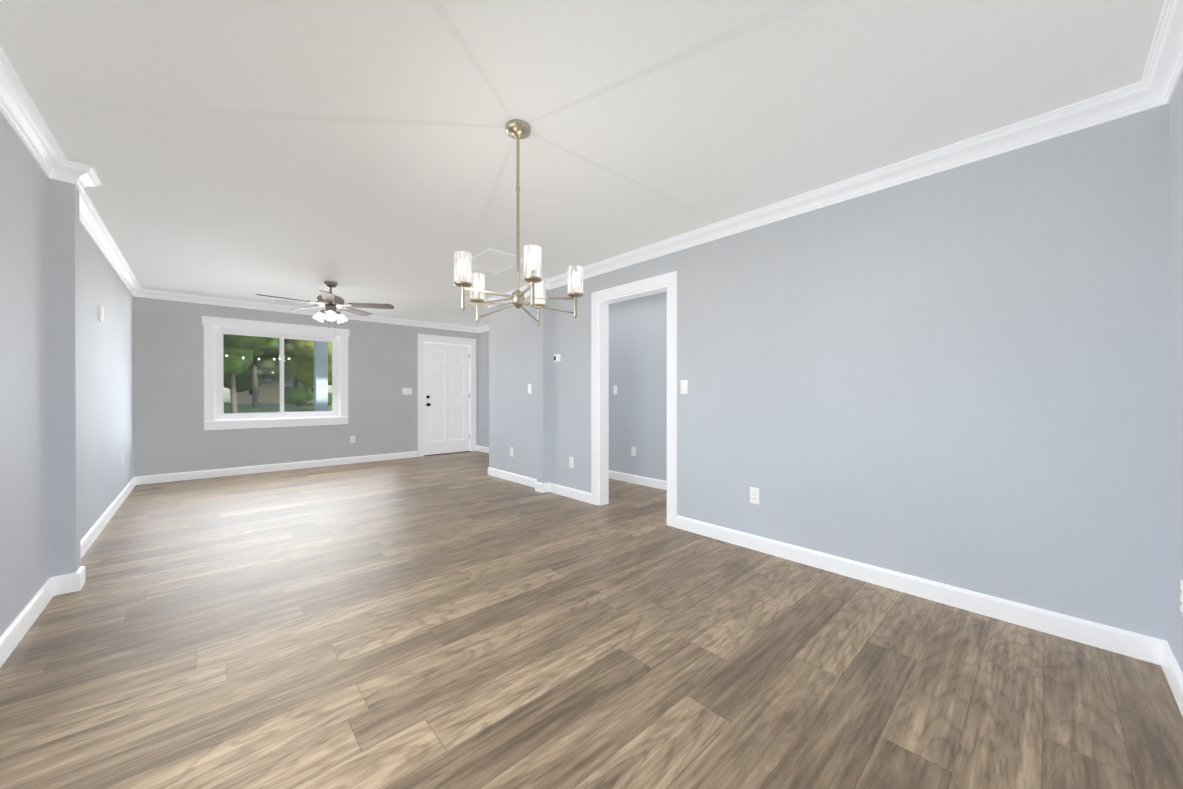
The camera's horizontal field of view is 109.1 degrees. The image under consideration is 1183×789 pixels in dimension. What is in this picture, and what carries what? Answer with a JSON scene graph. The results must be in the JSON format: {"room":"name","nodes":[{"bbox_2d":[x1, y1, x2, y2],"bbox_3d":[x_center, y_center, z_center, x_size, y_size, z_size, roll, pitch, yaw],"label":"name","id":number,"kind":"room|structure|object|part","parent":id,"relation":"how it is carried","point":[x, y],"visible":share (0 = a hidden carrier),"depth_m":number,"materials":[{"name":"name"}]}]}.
{"room":"dining room","nodes":[
{"label":"dining room","id":0,"kind":"room"},
{"bbox_2d":[0,111,133,635],"bbox_3d":[-2.966,-0.090,2.241,0.244,2.427,8.292,0,0,-43],"label":"wall","id":1,"kind":"structure","parent":0,"point":[66,400],"depth_m":2.36,"materials":[{"name":"paint"}]},
{"bbox_2d":[0,575,63,667],"bbox_3d":[-1.621,1.076,0.849,0.030,0.103,4.117,0,0,-43],"label":"baseboard","id":2,"kind":"structure","parent":1,"relation":"attached to","point":[54,586],"depth_m":2.01,"materials":[{"name":"white wood"}]},
{"bbox_2d":[99,306,102,321],"bbox_3d":[-4.063,-0.670,3.486,0.022,0.120,0.060,0,0,-43],"label":"door chime","id":3,"kind":"object","parent":1,"relation":"attached to","point":[100,314],"visible":0.98,"depth_m":3.47,"materials":[{"name":"plastic"}]},
{"bbox_2d":[64,476,139,589],"bbox_3d":[-4.371,1.068,3.830,0.030,0.103,3.755,0,0,-43],"label":"baseboard","id":4,"kind":"structure","parent":1,"relation":"attached to","point":[96,529],"depth_m":3.39,"materials":[{"name":"white wood"}]},
{"bbox_2d":[133,296,477,476],"bbox_3d":[-4.003,-0.102,6.823,4.633,2.427,0.150,0,0,-43],"label":"wall","id":5,"kind":"structure","parent":0,"point":[171,435],"depth_m":5.93,"materials":[{"name":"paint"}]},
{"bbox_2d":[202,316,348,429],"bbox_3d":[-4.592,-0.289,6.246,1.746,1.526,0.158,0,0,-43],"label":"window","id":6,"kind":"structure","parent":5,"relation":"in","point":[219,382],"depth_m":6.13,"materials":[{"name":"plastic"}]},
{"bbox_2d":[140,451,416,484],"bbox_3d":[-4.375,1.061,6.370,3.408,0.103,0.016,0,0,-43],"label":"baseboard","id":7,"kind":"structure","parent":5,"relation":"attached to","point":[160,478],"depth_m":6.06,"materials":[{"name":"white wood"}]},
{"bbox_2d":[350,436,354,442],"bbox_3d":[-3.878,0.726,6.832,0.070,0.115,0.009,0,0,-43],"label":"outlet","id":8,"kind":"object","parent":5,"relation":"attached to","point":[352,439],"visible":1,"depth_m":6.83,"materials":[{"name":"plastic"}]},
{"bbox_2d":[402,388,411,393],"bbox_3d":[-3.244,-0.066,7.411,0.162,0.115,0.014,0,0,-43],"label":"light switch","id":9,"kind":"object","parent":5,"relation":"attached to","point":[406,390],"visible":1,"depth_m":7.41,"materials":[{"name":"plastic"}]},
{"bbox_2d":[424,342,469,454],"bbox_3d":[-2.700,0.070,7.935,0.900,2.053,0.114,0,0,-43],"label":"front door","id":10,"kind":"structure","parent":5,"relation":"in","point":[446,403],"depth_m":7.92,"materials":[{"name":"white wood"}]},
{"bbox_2d":[418,334,475,456],"bbox_3d":[-2.745,0.007,7.973,1.129,2.202,0.170,0,0,-43],"label":"door frame","id":11,"kind":"structure","parent":5,"relation":"attached to","point":[470,343],"depth_m":7.88,"materials":[{"name":"white wood"}]},
{"bbox_2d":[478,291,666,480],"bbox_3d":[0.515,-0.099,5.452,0.150,2.427,8.292,0,0,-43],"label":"wall","id":12,"kind":"structure","parent":0,"point":[638,369],"depth_m":5.30,"materials":[{"name":"paint"}]},
{"bbox_2d":[476,446,666,489],"bbox_3d":[0.445,1.063,5.390,0.040,0.103,7.992,0,0,-43],"label":"baseboard","id":13,"kind":"structure","parent":12,"relation":"attached to","point":[660,484],"depth_m":5.29,"materials":[{"name":"white wood"}]},
{"bbox_2d":[613,386,616,393],"bbox_3d":[0.312,-0.066,5.552,0.014,0.115,0.070,0,0,-43],"label":"light switch","id":14,"kind":"object","parent":12,"relation":"attached to","point":[614,389],"visible":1,"depth_m":5.55,"materials":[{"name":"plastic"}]},
{"bbox_2d":[631,447,635,455],"bbox_3d":[0.531,0.715,5.320,0.009,0.115,0.070,0,0,-43],"label":"outlet","id":15,"kind":"object","parent":12,"relation":"attached to","point":[633,451],"visible":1,"depth_m":5.32,"materials":[{"name":"plastic"}]},
{"bbox_2d":[0,0,1164,326],"bbox_3d":[-1.243,-1.368,3.827,4.933,0.120,8.292,0,0,-43],"label":"ceiling","id":16,"kind":"structure","parent":0,"point":[354,150],"depth_m":1.93,"materials":[{"name":"paint"}]},
{"bbox_2d":[273,298,299,302],"bbox_3d":[-4.256,-1.306,5.865,0.300,0.014,0.150,0,0,-43],"label":"ceiling vent","id":17,"kind":"object","parent":16,"relation":"in","point":[284,300],"visible":1,"depth_m":5.83,"materials":[{"name":"grey"}]},
{"bbox_2d":[255,281,393,336],"bbox_3d":[-3.073,-0.991,4.877,1.292,0.639,1.324,0,0,-43],"label":"ceiling fan","id":18,"kind":"object","parent":16,"relation":"hanging from","point":[330,301],"visible":1,"depth_m":4.90,"materials":[{"name":"silver metal"}]},
{"bbox_3d":[-3.025,-0.909,4.909,0.355,0.124,0.345,0,0,-43],"label":"lamp shade","id":19,"kind":"part","parent":18,"relation":"part of","materials":[{"name":"white glass"}]},
{"bbox_2d":[472,249,522,273],"bbox_3d":[-0.967,-1.305,4.150,0.450,0.008,0.660,0,0,-43],"label":"attic hatch","id":20,"kind":"object","parent":16,"relation":"attached to","point":[493,261],"visible":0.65,"depth_m":4.12,"materials":[{"name":"white paint"}]},
{"bbox_2d":[453,120,583,325],"bbox_3d":[-0.378,-0.841,2.038,0.593,0.925,0.613,0,0,-43],"label":"dining chandelier","id":21,"kind":"object","parent":16,"relation":"hanging from","point":[465,277],"visible":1,"depth_m":2.04,"materials":[{"name":"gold metal"}]},
{"bbox_3d":[-0.378,-0.562,2.039,0.589,0.132,0.609,0,0,-43],"label":"lamp shade","id":22,"kind":"part","parent":21,"relation":"part of","materials":[{"name":"white glass"}]},
{"bbox_2d":[0,451,1182,788],"bbox_3d":[-1.243,1.179,3.834,5.533,0.120,8.892,0,0,-43],"label":"floor","id":23,"kind":"structure","parent":0,"point":[452,621],"depth_m":1.75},
{"bbox_2d":[489,104,1168,640],"bbox_3d":[0.490,-0.094,3.827,0.209,2.427,5.637,0,0,-43],"label":"wall","id":24,"kind":"structure","parent":0,"point":[957,376],"depth_m":2.28,"materials":[{"name":"paint"}]},
{"bbox_2d":[488,467,543,489],"bbox_3d":[-1.009,1.063,5.428,0.060,0.103,1.286,0,0,-43],"label":"baseboard","id":25,"kind":"structure","parent":24,"relation":"attached to","point":[524,480],"depth_m":5.35,"materials":[{"name":"white wood"}]},
{"bbox_2d":[554,354,560,361],"bbox_3d":[-0.387,-0.413,4.736,0.024,0.084,0.116,0,0,-43],"label":"thermostat","id":26,"kind":"object","parent":24,"relation":"attached to","point":[557,357],"visible":0.98,"depth_m":4.71,"materials":[{"name":"plastic"}]},
{"bbox_2d":[544,483,590,503],"bbox_3d":[-0.251,1.066,4.588,0.032,0.103,0.738,0,0,-43],"label":"baseboard","id":27,"kind":"structure","parent":24,"relation":"attached to","point":[576,494],"depth_m":4.59,"materials":[{"name":"white wood"}]},
{"bbox_2d":[569,457,573,467],"bbox_3d":[-0.218,0.732,4.568,0.009,0.115,0.070,0,0,-43],"label":"outlet","id":28,"kind":"object","parent":24,"relation":"attached to","point":[571,462],"visible":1,"depth_m":4.56,"materials":[{"name":"plastic"}]},
{"bbox_2d":[0,0,1182,332],"bbox_3d":[-1.243,-1.260,3.827,4.633,0.096,7.992,0,0,-43],"label":"crown molding","id":29,"kind":"structure","parent":24,"relation":"attached to","point":[1150,90],"depth_m":2.27,"materials":[{"name":"white wood"}]},
{"bbox_2d":[591,271,676,527],"bbox_3d":[0.412,0.038,3.977,0.156,2.162,1.054,0,0,-43],"label":"door frame","id":30,"kind":"structure","parent":24,"relation":"attached to","point":[601,300],"depth_m":4.24,"materials":[{"name":"white wood"}]},
{"bbox_2d":[681,380,687,393],"bbox_3d":[0.766,-0.065,3.494,0.014,0.115,0.070,0,0,-43],"label":"light switch","id":31,"kind":"object","parent":24,"relation":"attached to","point":[684,386],"visible":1,"depth_m":3.48,"materials":[{"name":"plastic"}]},
{"bbox_2d":[750,487,758,503],"bbox_3d":[1.182,0.731,3.050,0.009,0.115,0.070,0,0,-43],"label":"outlet","id":32,"kind":"object","parent":24,"relation":"attached to","point":[754,495],"visible":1,"depth_m":3.05,"materials":[{"name":"plastic"}]},
{"bbox_2d":[676,515,1151,662],"bbox_3d":[1.552,1.071,2.644,0.016,0.103,2.455,0,0,-43],"label":"baseboard","id":33,"kind":"structure","parent":24,"relation":"attached to","point":[1132,644],"depth_m":2.23,"materials":[{"name":"white wood"}]},
{"bbox_2d":[1167,71,1182,672],"bbox_3d":[1.518,-0.086,0.838,4.633,2.427,0.150,0,0,-43],"label":"wall","id":34,"kind":"structure","parent":0,"point":[1175,446],"depth_m":1.64,"materials":[{"name":"paint"}]},
{"bbox_2d":[1152,637,1182,716],"bbox_3d":[2.076,1.074,1.469,0.775,0.103,0.016,0,0,-43],"label":"baseboard","id":35,"kind":"structure","parent":34,"relation":"attached to","point":[1162,654],"depth_m":1.64,"materials":[{"name":"white wood"}]},
{"bbox_2d":[1180,580,1182,613],"bbox_3d":[2.140,0.735,1.523,0.070,0.115,0.009,0,0,-43],"label":"outlet","id":36,"kind":"object","parent":34,"relation":"attached to","point":[1181,595],"visible":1,"depth_m":1.52,"materials":[{"name":"plastic"}]},
{"label":"outside","id":37,"kind":"structure","parent":0,"visible":0},
{"bbox_2d":[224,398,331,413],"bbox_3d":[-26.163,1.213,57.497,200.000,0.220,200.000,0,0,-43],"label":"ground","id":38,"kind":"structure","parent":37,"point":[267,406],"depth_m":36.44,"materials":[{"name":"grey concrete"}]},
{"bbox_2d":[223,369,265,392],"bbox_3d":[-45.322,-8.493,46.295,17.789,19.315,15.056,0,0,-43],"label":"tree","id":39,"kind":"object","parent":38,"relation":"on","point":[240,386],"depth_m":47.66,"materials":[{"name":"green plant"}]},
{"bbox_2d":[223,334,277,412],"bbox_3d":[-18.875,-3.654,22.541,8.107,9.775,6.990,0,0,-43],"label":"tree","id":40,"kind":"object","parent":38,"relation":"on","point":[268,342],"depth_m":22.03,"materials":[{"name":"green plant"}]},
{"bbox_2d":[247,348,294,407],"bbox_3d":[-29.789,-6.753,39.877,11.588,15.875,13.527,0,0,-43],"label":"tree","id":41,"kind":"object","parent":38,"relation":"on","point":[270,366],"depth_m":39.09,"materials":[{"name":"green plant"}]},
{"bbox_2d":[230,378,313,403],"bbox_3d":[-44.476,-1.108,59.645,10.800,4.450,8.800,0,0,-43],"label":"house","id":42,"kind":"structure","parent":38,"relation":"on","point":[274,389],"depth_m":55.75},
{"bbox_2d":[293,377,297,385],"bbox_3d":[-37.218,-8.300,50.807,15.645,18.903,14.728,0,0,-43],"label":"tree","id":43,"kind":"object","parent":38,"relation":"on","point":[295,383],"depth_m":51.00,"materials":[{"name":"green plant"}]},
{"bbox_2d":[261,338,331,387],"bbox_3d":[-19.319,-5.129,31.191,8.116,12.680,9.454,0,0,-43],"label":"tree","id":44,"kind":"object","parent":38,"relation":"on","point":[295,343],"depth_m":28.19,"materials":[{"name":"green plant"}]},
{"bbox_2d":[284,385,331,405],"bbox_3d":[-29.458,0.141,43.855,4.844,2.265,2.854,0,0,-43],"label":"shrub","id":45,"kind":"object","parent":38,"relation":"on","point":[298,398],"depth_m":42.40,"materials":[{"name":"green plant"}]},
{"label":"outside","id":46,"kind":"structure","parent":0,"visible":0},
{"bbox_3d":[-4.475,1.192,8.173,7.000,0.130,2.430,0,0,-43],"label":"porch","id":47,"kind":"object","parent":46,"visible":0},
{"bbox_2d":[226,341,327,410],"bbox_3d":[-4.502,-0.413,8.198,7.400,3.080,2.550,0,0,-43],"label":"porch post","id":48,"kind":"object","parent":47,"relation":"on","point":[317,373],"depth_m":8.34,"materials":[{"name":"grey wood"}]}
]}

